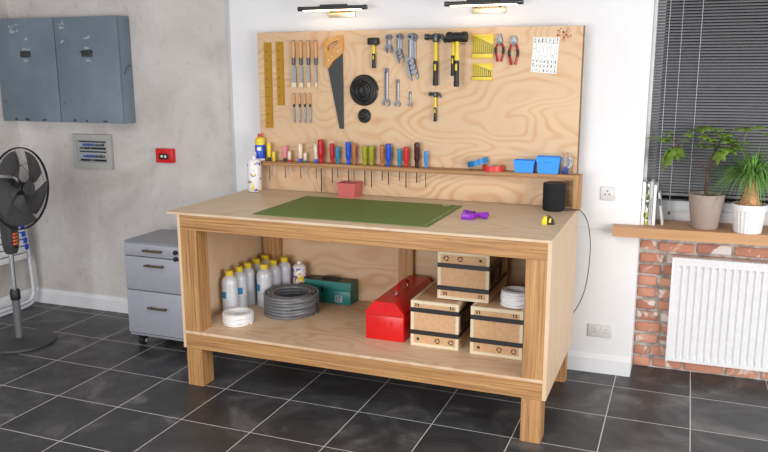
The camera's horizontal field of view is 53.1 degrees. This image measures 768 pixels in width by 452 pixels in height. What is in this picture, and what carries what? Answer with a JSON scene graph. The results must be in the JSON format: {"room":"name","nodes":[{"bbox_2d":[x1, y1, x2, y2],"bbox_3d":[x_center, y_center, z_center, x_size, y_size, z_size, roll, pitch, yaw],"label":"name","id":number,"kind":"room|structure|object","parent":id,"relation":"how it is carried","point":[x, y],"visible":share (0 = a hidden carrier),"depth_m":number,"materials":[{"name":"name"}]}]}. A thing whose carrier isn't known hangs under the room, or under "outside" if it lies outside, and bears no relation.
{"room":"workshop","nodes":[
{"label":"workshop","id":0,"kind":"room"},
{"bbox_2d":[0,0,31,297],"bbox_3d":[-3.634,-0.183,2.323,0.100,2.620,6.420,4,12,21],"label":"wall","id":1,"kind":"structure","parent":0,"point":[9,130],"depth_m":5.14,"materials":[{"name":"grey paint"}]},
{"bbox_2d":[0,288,31,313],"bbox_3d":[-3.016,0.769,3.962,0.020,0.100,3.108,4,12,21],"label":"baseboard","id":2,"kind":"structure","parent":1,"relation":"attached to","point":[5,302],"depth_m":5.19,"materials":[{"name":"white paint"}]},
{"bbox_2d":[7,0,652,357],"bbox_3d":[-0.581,-0.654,4.606,4.092,2.620,0.264,4,12,20],"label":"wall","id":3,"kind":"structure","parent":0,"point":[179,48],"depth_m":4.58,"materials":[{"name":"paint"}]},
{"bbox_2d":[0,15,135,123],"bbox_3d":[-2.028,-0.982,4.858,0.951,0.646,0.153,4,12,20],"label":"upper cabinet","id":4,"kind":"object","parent":3,"relation":"attached to","point":[55,69],"visible":1,"depth_m":4.79,"materials":[{"name":"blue metal"}]},
{"bbox_2d":[72,134,114,169],"bbox_3d":[-1.879,-0.482,4.972,0.298,0.220,0.030,4,12,20],"label":"panel","id":5,"kind":"object","parent":3,"relation":"attached to","point":[94,151],"visible":1,"depth_m":4.96,"materials":[{"name":"plastic"}]},
{"bbox_2d":[155,148,175,162],"bbox_3d":[-1.359,-0.438,4.782,0.124,0.088,0.038,4,12,20],"label":"alarm box","id":6,"kind":"object","parent":3,"relation":"attached to","point":[163,155],"visible":1,"depth_m":4.77,"materials":[{"name":"red paint"}]},
{"bbox_2d":[226,0,236,192],"bbox_3d":[-0.900,-0.650,4.590,0.018,2.620,0.020,4,12,21],"label":"trim","id":7,"kind":"structure","parent":3,"relation":"attached to","point":[227,1],"depth_m":4.55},
{"bbox_2d":[297,4,367,17],"bbox_3d":[-0.260,-1.165,4.167,0.400,0.060,0.130,4,12,20],"label":"picture light","id":8,"kind":"object","parent":3,"relation":"attached to","point":[334,10],"visible":1,"depth_m":4.13,"materials":[{"name":"metal"}]},
{"bbox_2d":[303,9,361,11],"bbox_3d":[-0.278,-1.155,4.118,0.338,0.005,0.017,4,12,20],"label":"diffuser","id":9,"kind":"object","parent":8,"relation":"attached to","point":[304,10],"depth_m":4.12,"materials":[{"name":"white"}]},
{"bbox_2d":[35,287,630,376],"bbox_3d":[-0.580,0.610,4.713,3.991,0.100,0.020,4,12,20],"label":"baseboard","id":10,"kind":"structure","parent":3,"relation":"attached to","point":[580,361],"depth_m":5.12,"materials":[{"name":"white paint"}]},
{"bbox_2d":[444,0,523,13],"bbox_3d":[0.514,-1.109,3.879,0.398,0.060,0.148,4,12,20],"label":"picture light","id":11,"kind":"object","parent":3,"relation":"attached to","point":[478,6],"visible":1,"depth_m":3.85,"materials":[{"name":"metal"}]},
{"bbox_2d":[450,3,516,6],"bbox_3d":[0.493,-1.097,3.822,0.336,0.005,0.017,4,12,20],"label":"diffuser","id":12,"kind":"object","parent":11,"relation":"attached to","point":[451,4],"depth_m":3.82,"materials":[{"name":"white"}]},
{"bbox_2d":[578,226,612,229],"bbox_3d":[1.061,0.007,3.981,0.275,0.008,0.010,4,12,20],"label":"trim","id":13,"kind":"structure","parent":3,"relation":"attached to","point":[578,226],"depth_m":3.96,"materials":[{"name":"white paint"}]},
{"bbox_2d":[588,323,611,337],"bbox_3d":[1.139,0.553,4.059,0.122,0.070,0.012,4,12,20],"label":"wall socket","id":14,"kind":"object","parent":3,"relation":"attached to","point":[595,330],"visible":1,"depth_m":4.05,"materials":[{"name":"white plastic"}]},
{"bbox_2d":[600,186,615,200],"bbox_3d":[1.140,-0.165,3.912,0.074,0.072,0.012,4,12,20],"label":"wall socket","id":15,"kind":"object","parent":3,"relation":"attached to","point":[607,193],"visible":1,"depth_m":3.91,"materials":[{"name":"white plastic"}]},
{"bbox_2d":[644,0,767,224],"bbox_3d":[2.088,-0.861,3.605,1.565,1.830,0.138,4,12,21],"label":"window","id":16,"kind":"structure","parent":3,"relation":"in","point":[678,209],"depth_m":3.93,"materials":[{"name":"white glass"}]},
{"bbox_2d":[647,0,767,214],"bbox_3d":[2.072,-0.865,3.568,1.530,1.732,0.063,4,12,21],"label":"blind","id":17,"kind":"object","parent":16,"relation":"attached to","point":[679,82],"visible":0.89,"depth_m":3.79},
{"bbox_2d":[0,302,767,451],"bbox_3d":[-0.971,1.288,1.779,5.655,0.060,6.820,4,12,21],"label":"floor","id":18,"kind":"structure","parent":0,"point":[95,388],"depth_m":3.69,"materials":[{"name":"tile"}]},
{"bbox_2d":[0,177,36,316],"bbox_3d":[-2.493,0.100,4.986,0.073,1.001,0.531,4,12,21],"label":"folding chair","id":19,"kind":"object","parent":18,"relation":"on","point":[23,236],"visible":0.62,"depth_m":5.14,"materials":[{"name":"white plastic"}]},
{"bbox_2d":[0,147,56,354],"bbox_3d":[-2.165,0.123,4.459,0.406,1.163,0.467,3,12,14],"label":"pedestal fan","id":20,"kind":"object","parent":18,"relation":"on","point":[19,200],"visible":1,"depth_m":4.42,"materials":[{"name":"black metal"}]},
{"bbox_2d":[123,229,186,350],"bbox_3d":[-1.245,0.377,4.527,0.400,0.634,0.384,4,12,21],"label":"filing cabinet","id":21,"kind":"object","parent":18,"relation":"on","point":[152,269],"visible":0.69,"depth_m":4.38,"materials":[{"name":"grey metal"}]},
{"bbox_2d":[166,189,577,443],"bbox_3d":[-0.048,0.359,3.929,1.895,0.900,0.814,4,12,21],"label":"workbench","id":22,"kind":"object","parent":18,"relation":"on","point":[217,235],"depth_m":3.74,"materials":[{"name":"brown wood"}]},
{"bbox_2d":[221,269,238,310],"bbox_3d":[-0.832,0.355,4.154,0.086,0.240,0.086,4,12,21],"label":"bottle","id":23,"kind":"object","parent":22,"relation":"on","point":[229,283],"visible":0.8,"depth_m":4.12,"materials":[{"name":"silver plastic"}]},
{"bbox_2d":[233,265,247,307],"bbox_3d":[-0.796,0.338,4.238,0.086,0.240,0.086,-7,13,-29],"label":"bottle","id":24,"kind":"object","parent":22,"relation":"on","point":[241,277],"visible":0.7,"depth_m":4.21,"materials":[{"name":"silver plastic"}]},
{"bbox_2d":[243,262,255,305],"bbox_3d":[-0.764,0.322,4.320,0.086,0.240,0.086,2,12,11],"label":"bottle","id":25,"kind":"object","parent":22,"relation":"on","point":[250,273],"visible":0.61,"depth_m":4.29,"materials":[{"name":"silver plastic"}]},
{"bbox_2d":[247,156,261,192],"bbox_3d":[-0.742,-0.299,4.402,0.079,0.205,0.079,4,12,21],"label":"spray can","id":26,"kind":"object","parent":22,"relation":"on","point":[253,164],"visible":1,"depth_m":4.37,"materials":[{"name":"metal"}]},
{"bbox_2d":[251,258,259,300],"bbox_3d":[-0.729,0.304,4.404,0.086,0.240,0.086,0,11,-1],"label":"bottle","id":27,"kind":"object","parent":22,"relation":"on","point":[255,265],"visible":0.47,"depth_m":4.36,"materials":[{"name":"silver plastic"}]},
{"bbox_2d":[260,254,268,265],"bbox_3d":[-0.692,0.286,4.492,0.086,0.240,0.086,2,12,10],"label":"bottle","id":28,"kind":"object","parent":22,"relation":"on","point":[264,258],"visible":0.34,"depth_m":4.45,"materials":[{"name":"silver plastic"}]},
{"bbox_2d":[257,263,272,306],"bbox_3d":[-0.666,0.327,4.291,0.086,0.240,0.086,7,14,32],"label":"bottle","id":29,"kind":"object","parent":22,"relation":"on","point":[264,275],"visible":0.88,"depth_m":4.25,"materials":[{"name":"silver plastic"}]},
{"bbox_2d":[268,259,280,286],"bbox_3d":[-0.629,0.310,4.378,0.086,0.240,0.086,1,12,6],"label":"bottle","id":30,"kind":"object","parent":22,"relation":"on","point":[273,267],"visible":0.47,"depth_m":4.34,"materials":[{"name":"white plastic"}]},
{"bbox_2d":[278,256,291,284],"bbox_3d":[-0.576,0.295,4.448,0.086,0.240,0.086,3,12,17],"label":"bottle","id":31,"kind":"object","parent":22,"relation":"on","point":[286,269],"visible":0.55,"depth_m":4.41,"materials":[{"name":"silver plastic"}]},
{"bbox_2d":[293,260,305,283],"bbox_3d":[-0.485,0.308,4.419,0.076,0.225,0.076,4,12,21],"label":"bottle","id":32,"kind":"object","parent":22,"relation":"on","point":[299,269],"visible":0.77,"depth_m":4.38,"materials":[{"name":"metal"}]},
{"bbox_2d":[304,275,357,304],"bbox_3d":[-0.302,0.355,4.390,0.288,0.145,0.115,4,12,21],"label":"toolbox","id":33,"kind":"object","parent":22,"relation":"on","point":[332,289],"visible":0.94,"depth_m":4.34,"materials":[{"name":"teal paint"}]},
{"bbox_2d":[336,180,362,197],"bbox_3d":[-0.190,-0.203,4.240,0.114,0.078,0.110,4,12,21],"label":"box","id":34,"kind":"object","parent":22,"relation":"on","point":[351,189],"visible":1,"depth_m":4.20,"materials":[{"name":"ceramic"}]},
{"bbox_2d":[253,196,462,226],"bbox_3d":[-0.118,-0.080,3.824,0.893,0.003,0.576,4,12,21],"label":"cutting mat","id":35,"kind":"object","parent":22,"relation":"on","point":[310,207],"visible":1,"depth_m":3.78,"materials":[{"name":"rubber"}]},
{"bbox_2d":[186,300,541,383],"bbox_3d":[-0.023,0.526,3.943,1.800,0.014,0.793,4,12,21],"label":"shelf","id":36,"kind":"object","parent":22,"relation":"attached to","point":[337,331],"depth_m":3.71,"materials":[{"name":"brown wood"}]},
{"bbox_2d":[365,275,431,342],"bbox_3d":[0.096,0.393,3.959,0.202,0.240,0.513,4,12,21],"label":"toolbox","id":37,"kind":"object","parent":22,"relation":"on","point":[388,317],"visible":0.73,"depth_m":3.75,"materials":[{"name":"red paint"}]},
{"bbox_2d":[257,25,584,209],"bbox_3d":[0.127,-0.587,4.085,1.835,0.891,0.090,4,12,21],"label":"board","id":38,"kind":"object","parent":22,"relation":"on","point":[519,113],"depth_m":4.07,"materials":[{"name":"brown wood"}]},
{"bbox_2d":[255,134,265,160],"bbox_3d":[-0.715,-0.456,4.438,0.060,0.153,0.060,4,12,21],"label":"glue bottle","id":39,"kind":"object","parent":38,"relation":"on","point":[260,152],"visible":0.9,"depth_m":4.42,"materials":[{"name":"blue plastic"}]},
{"bbox_2d":[264,42,273,127],"bbox_3d":[-0.657,-0.799,4.382,0.053,0.478,0.003,4,12,21],"label":"ruler","id":40,"kind":"object","parent":38,"relation":"hanging from","point":[267,46],"visible":1,"depth_m":4.38,"materials":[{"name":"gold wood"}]},
{"bbox_2d":[267,143,270,180],"bbox_3d":[-0.660,-0.369,4.427,0.024,0.216,0.024,10,15,40],"label":"screwdriver","id":41,"kind":"object","parent":38,"relation":"on","point":[268,144],"visible":1,"depth_m":4.41,"materials":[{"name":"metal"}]},
{"bbox_2d":[276,42,284,104],"bbox_3d":[-0.585,-0.859,4.341,0.048,0.352,0.003,4,12,21],"label":"ruler","id":42,"kind":"object","parent":38,"relation":"hanging from","point":[279,45],"visible":1,"depth_m":4.34,"materials":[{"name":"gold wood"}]},
{"bbox_2d":[282,145,286,177],"bbox_3d":[-0.565,-0.367,4.389,0.026,0.183,0.026,10,15,40],"label":"screwdriver","id":43,"kind":"object","parent":38,"relation":"on","point":[284,147],"visible":1,"depth_m":4.37,"materials":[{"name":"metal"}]},
{"bbox_2d":[291,41,296,86],"bbox_3d":[-0.504,-0.902,4.288,0.024,0.256,0.024,-6,13,-25],"label":"chisel","id":44,"kind":"object","parent":38,"relation":"hanging from","point":[293,69],"visible":1,"depth_m":4.29,"materials":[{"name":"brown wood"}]},
{"bbox_2d":[293,93,294,122],"bbox_3d":[-0.507,-0.666,4.343,0.015,0.165,0.016,4,12,21],"label":"chisel","id":45,"kind":"object","parent":38,"relation":"attached to","point":[293,93],"visible":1,"depth_m":4.34,"materials":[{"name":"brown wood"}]},
{"bbox_2d":[298,93,300,122],"bbox_3d":[-0.473,-0.664,4.330,0.015,0.164,0.016,4,12,21],"label":"chisel","id":46,"kind":"object","parent":38,"relation":"attached to","point":[299,94],"visible":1,"depth_m":4.32,"materials":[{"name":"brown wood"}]},
{"bbox_2d":[298,40,302,86],"bbox_3d":[-0.462,-0.899,4.273,0.024,0.255,0.024,4,12,21],"label":"chisel","id":47,"kind":"object","parent":38,"relation":"hanging from","point":[300,54],"visible":1,"depth_m":4.27,"materials":[{"name":"brown wood"}]},
{"bbox_2d":[298,144,302,177],"bbox_3d":[-0.473,-0.368,4.352,0.026,0.194,0.026,10,15,40],"label":"screwdriver","id":48,"kind":"object","parent":38,"relation":"on","point":[300,151],"visible":1,"depth_m":4.33,"materials":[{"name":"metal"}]},
{"bbox_2d":[303,93,305,122],"bbox_3d":[-0.444,-0.662,4.318,0.015,0.164,0.016,4,12,21],"label":"chisel","id":49,"kind":"object","parent":38,"relation":"attached to","point":[304,95],"visible":1,"depth_m":4.32,"materials":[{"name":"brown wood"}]},
{"bbox_2d":[306,40,309,86],"bbox_3d":[-0.418,-0.895,4.256,0.024,0.254,0.024,4,12,21],"label":"chisel","id":50,"kind":"object","parent":38,"relation":"hanging from","point":[307,41],"visible":1,"depth_m":4.24,"materials":[{"name":"brown wood"}]},
{"bbox_2d":[309,93,311,122],"bbox_3d":[-0.413,-0.661,4.306,0.015,0.163,0.016,4,12,21],"label":"chisel","id":51,"kind":"object","parent":38,"relation":"attached to","point":[310,110],"visible":1,"depth_m":4.31,"materials":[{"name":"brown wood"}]},
{"bbox_2d":[313,40,317,86],"bbox_3d":[-0.375,-0.892,4.240,0.023,0.253,0.024,4,12,21],"label":"chisel","id":52,"kind":"object","parent":38,"relation":"hanging from","point":[315,41],"visible":1,"depth_m":4.23,"materials":[{"name":"brown wood"}]},
{"bbox_2d":[314,144,317,178],"bbox_3d":[-0.381,-0.362,4.317,0.023,0.193,0.023,10,15,40],"label":"screwdriver","id":53,"kind":"object","parent":38,"relation":"on","point":[315,145],"visible":1,"depth_m":4.30,"materials":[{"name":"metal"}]},
{"bbox_2d":[318,139,323,191],"bbox_3d":[-0.352,-0.340,4.310,0.035,0.295,0.035,10,15,40],"label":"screwdriver","id":54,"kind":"object","parent":38,"relation":"on","point":[320,141],"visible":1,"depth_m":4.28,"materials":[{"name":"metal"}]},
{"bbox_2d":[329,143,334,182],"bbox_3d":[-0.288,-0.350,4.282,0.028,0.224,0.028,10,15,40],"label":"screwdriver","id":55,"kind":"object","parent":38,"relation":"on","point":[331,145],"visible":1,"depth_m":4.26,"materials":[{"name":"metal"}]},
{"bbox_2d":[323,35,343,128],"bbox_3d":[-0.275,-0.788,4.221,0.121,0.505,0.022,4,12,21],"label":"handsaw","id":56,"kind":"object","parent":38,"relation":"hanging from","point":[333,57],"visible":1,"depth_m":4.21,"materials":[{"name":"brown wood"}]},
{"bbox_2d":[335,146,339,177],"bbox_3d":[-0.258,-0.354,4.269,0.024,0.176,0.023,10,15,40],"label":"screwdriver","id":57,"kind":"object","parent":38,"relation":"on","point":[337,152],"visible":1,"depth_m":4.25,"materials":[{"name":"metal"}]},
{"bbox_2d":[345,142,350,181],"bbox_3d":[-0.196,-0.354,4.245,0.032,0.225,0.032,10,15,40],"label":"screwdriver","id":58,"kind":"object","parent":38,"relation":"on","point":[348,144],"visible":1,"depth_m":4.22,"materials":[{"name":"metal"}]},
{"bbox_2d":[352,143,355,179],"bbox_3d":[-0.165,-0.354,4.232,0.023,0.203,0.023,10,15,40],"label":"screwdriver","id":59,"kind":"object","parent":38,"relation":"on","point":[353,144],"visible":1,"depth_m":4.22,"materials":[{"name":"metal"}]},
{"bbox_2d":[362,146,367,185],"bbox_3d":[-0.105,-0.330,4.213,0.032,0.222,0.032,10,15,40],"label":"screwdriver","id":60,"kind":"object","parent":38,"relation":"on","point":[364,148],"visible":1,"depth_m":4.19,"materials":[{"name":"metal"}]},
{"bbox_2d":[369,146,373,186],"bbox_3d":[-0.069,-0.325,4.200,0.030,0.226,0.030,10,15,40],"label":"screwdriver","id":61,"kind":"object","parent":38,"relation":"on","point":[371,148],"visible":1,"depth_m":4.18,"materials":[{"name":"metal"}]},
{"bbox_2d":[367,38,379,67],"bbox_3d":[-0.056,-0.921,4.098,0.061,0.158,0.038,4,12,21],"label":"hammer","id":62,"kind":"object","parent":38,"relation":"hanging from","point":[374,42],"visible":1,"depth_m":4.08,"materials":[{"name":"metal"}]},
{"bbox_2d":[380,144,384,180],"bbox_3d":[-0.010,-0.344,4.172,0.026,0.197,0.026,10,15,40],"label":"screwdriver","id":63,"kind":"object","parent":38,"relation":"on","point":[382,146],"visible":1,"depth_m":4.16,"materials":[{"name":"metal"}]},
{"bbox_2d":[382,67,390,106],"bbox_3d":[0.012,-0.744,4.120,0.044,0.206,0.015,4,12,21],"label":"spanner","id":64,"kind":"object","parent":38,"relation":"hanging from","point":[386,99],"visible":1,"depth_m":4.12,"materials":[{"name":"silver metal"}]},
{"bbox_2d":[384,34,391,51],"bbox_3d":[0.023,-0.967,4.066,0.040,0.090,0.022,4,12,21],"label":"spanner","id":65,"kind":"object","parent":38,"relation":"hanging from","point":[389,37],"visible":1,"depth_m":4.06,"materials":[{"name":"silver metal"}]},
{"bbox_2d":[386,143,390,184],"bbox_3d":[0.024,-0.335,4.161,0.031,0.225,0.031,10,15,40],"label":"screwdriver","id":66,"kind":"object","parent":38,"relation":"on","point":[388,146],"visible":1,"depth_m":4.14,"materials":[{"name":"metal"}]},
{"bbox_2d":[394,79,400,106],"bbox_3d":[0.072,-0.709,4.104,0.034,0.147,0.014,4,12,21],"label":"spanner","id":67,"kind":"object","parent":38,"relation":"hanging from","point":[397,83],"visible":1,"depth_m":4.10,"materials":[{"name":"silver metal"}]},
{"bbox_2d":[394,33,401,55],"bbox_3d":[0.076,-0.954,4.043,0.038,0.113,0.031,4,12,21],"label":"spanner","id":68,"kind":"object","parent":38,"relation":"hanging from","point":[396,36],"visible":1,"depth_m":4.03,"materials":[{"name":"silver metal"}]},
{"bbox_2d":[397,148,401,180],"bbox_3d":[0.083,-0.331,4.138,0.024,0.173,0.024,10,15,40],"label":"screwdriver","id":69,"kind":"object","parent":38,"relation":"on","point":[399,151],"visible":1,"depth_m":4.12,"materials":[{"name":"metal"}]},
{"bbox_2d":[397,34,404,62],"bbox_3d":[0.087,-0.934,4.051,0.042,0.154,0.015,4,12,21],"label":"spanner","id":70,"kind":"object","parent":38,"relation":"hanging from","point":[399,56],"visible":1,"depth_m":4.05,"materials":[{"name":"silver metal"}]},
{"bbox_2d":[403,146,408,187],"bbox_3d":[0.118,-0.316,4.127,0.028,0.223,0.028,10,15,40],"label":"screwdriver","id":71,"kind":"object","parent":38,"relation":"on","point":[406,152],"visible":1,"depth_m":4.11,"materials":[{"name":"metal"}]},
{"bbox_2d":[405,33,413,65],"bbox_3d":[0.140,-0.921,4.015,0.046,0.168,0.047,4,12,21],"label":"spanner","id":72,"kind":"object","parent":38,"relation":"hanging from","point":[408,34],"visible":1,"depth_m":4.00,"materials":[{"name":"silver metal"}]},
{"bbox_2d":[406,33,415,70],"bbox_3d":[0.145,-0.909,4.021,0.050,0.193,0.037,4,12,21],"label":"spanner","id":73,"kind":"object","parent":38,"relation":"hanging from","point":[410,61],"visible":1,"depth_m":4.01,"materials":[{"name":"silver metal"}]},
{"bbox_2d":[407,33,416,75],"bbox_3d":[0.150,-0.897,4.027,0.053,0.218,0.027,4,12,21],"label":"spanner","id":74,"kind":"object","parent":38,"relation":"hanging from","point":[411,66],"visible":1,"depth_m":4.03,"materials":[{"name":"silver metal"}]},
{"bbox_2d":[408,33,418,80],"bbox_3d":[0.155,-0.885,4.033,0.056,0.244,0.017,4,12,21],"label":"spanner","id":75,"kind":"object","parent":38,"relation":"hanging from","point":[412,70],"visible":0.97,"depth_m":4.04,"materials":[{"name":"silver metal"}]},
{"bbox_2d":[414,142,419,182],"bbox_3d":[0.175,-0.338,4.100,0.031,0.219,0.031,10,15,40],"label":"screwdriver","id":76,"kind":"object","parent":38,"relation":"on","point":[416,145],"visible":1,"depth_m":4.08,"materials":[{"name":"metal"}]},
{"bbox_2d":[424,151,427,186],"bbox_3d":[0.222,-0.303,4.088,0.020,0.194,0.020,0,11,2],"label":"screwdriver","id":77,"kind":"object","parent":38,"relation":"on","point":[425,152],"visible":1,"depth_m":4.07,"materials":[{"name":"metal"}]},
{"bbox_2d":[424,33,445,85],"bbox_3d":[0.265,-0.861,3.983,0.110,0.264,0.037,4,12,21],"label":"hammer","id":78,"kind":"object","parent":38,"relation":"hanging from","point":[435,37],"visible":1,"depth_m":3.97,"materials":[{"name":"metal"}]},
{"bbox_2d":[428,92,441,121],"bbox_3d":[0.269,-0.625,4.033,0.068,0.153,0.031,4,12,21],"label":"hammer","id":79,"kind":"object","parent":38,"relation":"hanging from","point":[434,94],"visible":1,"depth_m":4.02,"materials":[{"name":"metal"}]},
{"bbox_2d":[451,42,454,75],"bbox_3d":[0.358,-0.877,3.934,0.076,0.214,0.052,4,12,21],"label":"mallet","id":80,"kind":"object","parent":38,"relation":"hanging from","point":[453,43],"visible":0.37,"depth_m":3.93,"materials":[{"name":"plastic"}]},
{"bbox_2d":[445,31,468,86],"bbox_3d":[0.376,-0.845,3.901,0.107,0.272,0.111,4,12,21],"label":"mallet","id":81,"kind":"object","parent":38,"relation":"hanging from","point":[456,37],"visible":1,"depth_m":3.85,"materials":[{"name":"black rubber"}]},
{"bbox_2d":[467,157,488,167],"bbox_3d":[0.486,-0.331,3.983,0.113,0.058,0.110,5,13,26],"label":"tape roll","id":82,"kind":"object","parent":38,"relation":"on","point":[482,160],"visible":1,"depth_m":3.94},
{"bbox_2d":[472,63,492,79],"bbox_3d":[0.501,-0.785,3.917,0.103,0.085,0.014,4,12,21],"label":"key","id":83,"kind":"object","parent":38,"relation":"hanging from","point":[481,71],"visible":1,"depth_m":3.91,"materials":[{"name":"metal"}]},
{"bbox_2d":[472,34,493,57],"bbox_3d":[0.500,-0.909,3.891,0.109,0.118,0.014,4,12,21],"label":"key","id":84,"kind":"object","parent":38,"relation":"hanging from","point":[483,44],"visible":1,"depth_m":3.89,"materials":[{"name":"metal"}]},
{"bbox_2d":[482,164,503,171],"bbox_3d":[0.562,-0.299,3.962,0.112,0.028,0.112,4,12,21],"label":"tape roll","id":85,"kind":"object","parent":38,"relation":"on","point":[485,167],"visible":1,"depth_m":3.92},
{"bbox_2d":[494,33,504,61],"bbox_3d":[0.580,-0.895,3.860,0.052,0.139,0.020,4,12,21],"label":"pliers","id":86,"kind":"object","parent":38,"relation":"hanging from","point":[499,39],"visible":1,"depth_m":3.85,"materials":[{"name":"silver metal"}]},
{"bbox_2d":[508,36,518,64],"bbox_3d":[0.646,-0.876,3.837,0.057,0.143,0.020,4,12,21],"label":"pliers","id":87,"kind":"object","parent":38,"relation":"hanging from","point":[513,40],"visible":1,"depth_m":3.83,"materials":[{"name":"silver metal"}]},
{"bbox_2d":[513,159,536,172],"bbox_3d":[0.715,-0.305,3.900,0.107,0.062,0.070,4,12,21],"label":"storage bin","id":88,"kind":"object","parent":38,"relation":"on","point":[520,165],"visible":0.99,"depth_m":3.88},
{"bbox_2d":[530,37,559,73],"bbox_3d":[0.793,-0.841,3.794,0.137,0.180,0.003,4,12,21],"label":"paper sheet","id":89,"kind":"object","parent":38,"relation":"attached to","point":[545,49],"visible":1,"depth_m":3.79,"materials":[{"name":"paper"}]},
{"bbox_2d":[536,155,561,173],"bbox_3d":[0.826,-0.307,3.855,0.116,0.084,0.070,4,12,21],"label":"storage bin","id":90,"kind":"object","parent":38,"relation":"on","point":[545,164],"visible":0.98,"depth_m":3.83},
{"bbox_2d":[561,153,573,173],"bbox_3d":[0.909,-0.312,3.816,0.061,0.107,0.037,4,12,21],"label":"packet","id":91,"kind":"object","parent":38,"relation":"on","point":[567,161],"visible":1,"depth_m":3.81,"materials":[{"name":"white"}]},
{"bbox_2d":[410,280,473,350],"bbox_3d":[0.304,0.433,3.795,0.238,0.224,0.375,4,12,21],"label":"cardboard box","id":92,"kind":"object","parent":22,"relation":"on","point":[436,322],"visible":0.9,"depth_m":3.64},
{"bbox_2d":[437,252,506,302],"bbox_3d":[0.438,0.202,3.764,0.250,0.232,0.385,4,12,21],"label":"cardboard box","id":93,"kind":"object","parent":92,"relation":"on","point":[463,277],"visible":0.86,"depth_m":3.60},
{"bbox_2d":[461,210,488,219],"bbox_3d":[0.428,-0.056,3.629,0.129,0.031,0.140,3,12,13],"label":"clamp","id":94,"kind":"object","parent":22,"relation":"on","point":[467,214],"visible":1,"depth_m":3.58,"materials":[{"name":"plastic"}]},
{"bbox_2d":[470,286,524,359],"bbox_3d":[0.589,0.417,3.672,0.263,0.304,0.385,4,12,21],"label":"cardboard box","id":95,"kind":"object","parent":22,"relation":"on","point":[496,330],"depth_m":3.51,"materials":[{"name":"cardboard"}]},
{"bbox_2d":[541,215,555,224],"bbox_3d":[0.741,-0.027,3.463,0.061,0.039,0.029,1,11,3],"label":"tape measure","id":96,"kind":"object","parent":22,"relation":"on","point":[546,220],"visible":1,"depth_m":3.45,"materials":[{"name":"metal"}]},
{"bbox_2d":[542,181,565,211],"bbox_3d":[0.839,-0.146,3.799,0.109,0.137,0.109,4,12,21],"label":"speaker","id":97,"kind":"object","parent":22,"relation":"on","point":[553,200],"visible":1,"depth_m":3.76},
{"bbox_2d":[563,209,590,311],"bbox_3d":[0.973,0.215,3.899,0.131,0.638,0.179,4,12,21],"label":"power cable","id":98,"kind":"object","parent":22,"relation":"hanging from","point":[563,209],"visible":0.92,"depth_m":3.88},
{"bbox_2d":[630,0,654,372],"bbox_3d":[1.373,-0.537,4.002,0.006,2.620,0.455,4,12,21],"label":"wall reveal","id":99,"kind":"structure","parent":0,"point":[653,14],"depth_m":3.88,"materials":[{"name":"white paint"}]},
{"bbox_2d":[632,238,767,380],"bbox_3d":[2.125,0.413,3.950,1.570,0.775,0.212,4,12,20],"label":"brick wall","id":100,"kind":"structure","parent":0,"point":[655,255],"depth_m":4.08,"materials":[{"name":"brick"}]},
{"bbox_2d":[612,219,767,245],"bbox_3d":[1.991,0.053,3.705,1.696,0.060,0.273,4,12,20],"label":"window sill","id":101,"kind":"structure","parent":100,"relation":"on","point":[680,230],"depth_m":3.77,"materials":[{"name":"brown wood"}]},
{"bbox_2d":[640,179,647,224],"bbox_3d":[1.332,-0.127,3.938,0.018,0.219,0.140,4,12,21],"label":"book","id":102,"kind":"object","parent":101,"relation":"on","point":[645,181],"visible":0.94,"depth_m":3.88,"materials":[{"name":"paper"}]},
{"bbox_2d":[644,180,650,224],"bbox_3d":[1.349,-0.121,3.933,0.016,0.210,0.140,4,12,21],"label":"book","id":103,"kind":"object","parent":101,"relation":"on","point":[648,182],"visible":0.88,"depth_m":3.87,"materials":[{"name":"paper"}]},
{"bbox_2d":[648,179,654,224],"bbox_3d":[1.365,-0.125,3.925,0.017,0.221,0.141,4,12,21],"label":"book","id":104,"kind":"object","parent":101,"relation":"on","point":[652,182],"visible":0.98,"depth_m":3.86,"materials":[{"name":"paper"}]},
{"bbox_2d":[651,181,657,225],"bbox_3d":[1.381,-0.117,3.921,0.016,0.206,0.140,4,12,21],"label":"book","id":105,"kind":"object","parent":101,"relation":"on","point":[655,194],"visible":1,"depth_m":3.86,"materials":[{"name":"white paper"}]},
{"bbox_2d":[658,190,663,224],"bbox_3d":[1.409,-0.094,3.913,0.038,0.165,0.096,4,12,21],"label":"book","id":106,"kind":"object","parent":101,"relation":"on","point":[659,192],"visible":1,"depth_m":3.88,"materials":[{"name":"paper"}]},
{"bbox_2d":[648,126,767,229],"bbox_3d":[1.571,-0.239,3.756,0.573,0.508,0.187,4,12,21],"label":"potted plant","id":107,"kind":"object","parent":101,"relation":"on","point":[703,216],"visible":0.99,"depth_m":3.73,"materials":[{"name":"green plant"}]},
{"bbox_2d":[699,140,767,233],"bbox_3d":[1.731,-0.186,3.601,0.506,0.462,0.398,4,12,21],"label":"potted palm","id":108,"kind":"object","parent":101,"relation":"on","point":[749,212],"visible":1,"depth_m":3.64,"materials":[{"name":"plant"}]},
{"bbox_2d":[665,255,767,371],"bbox_3d":[1.988,0.466,3.855,1.056,0.568,0.072,4,12,20],"label":"radiator","id":109,"kind":"object","parent":100,"relation":"attached to","point":[718,313],"visible":1,"depth_m":3.92,"materials":[{"name":"metal"}]},
{"bbox_2d":[673,255,767,265],"bbox_3d":[1.986,0.192,3.796,1.056,0.007,0.065,4,12,20],"label":"grille","id":110,"kind":"object","parent":109,"relation":"attached to","point":[684,259],"depth_m":3.89,"materials":[{"name":"metal"}]},
{"bbox_2d":[731,201,767,233],"bbox_3d":[1.749,-0.040,3.693,0.162,0.138,0.162,4,12,21],"label":"pot","id":111,"kind":"object","parent":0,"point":[748,216],"depth_m":3.64,"materials":[{"name":"ceramic"}]},
{"label":"outside","id":112,"kind":"structure","parent":0,"visible":0},
{"bbox_2d":[656,0,767,203],"bbox_3d":[2.242,-0.503,4.075,1.565,2.720,0.060,4,12,21],"label":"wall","id":113,"kind":"structure","parent":112,"point":[663,196],"depth_m":4.16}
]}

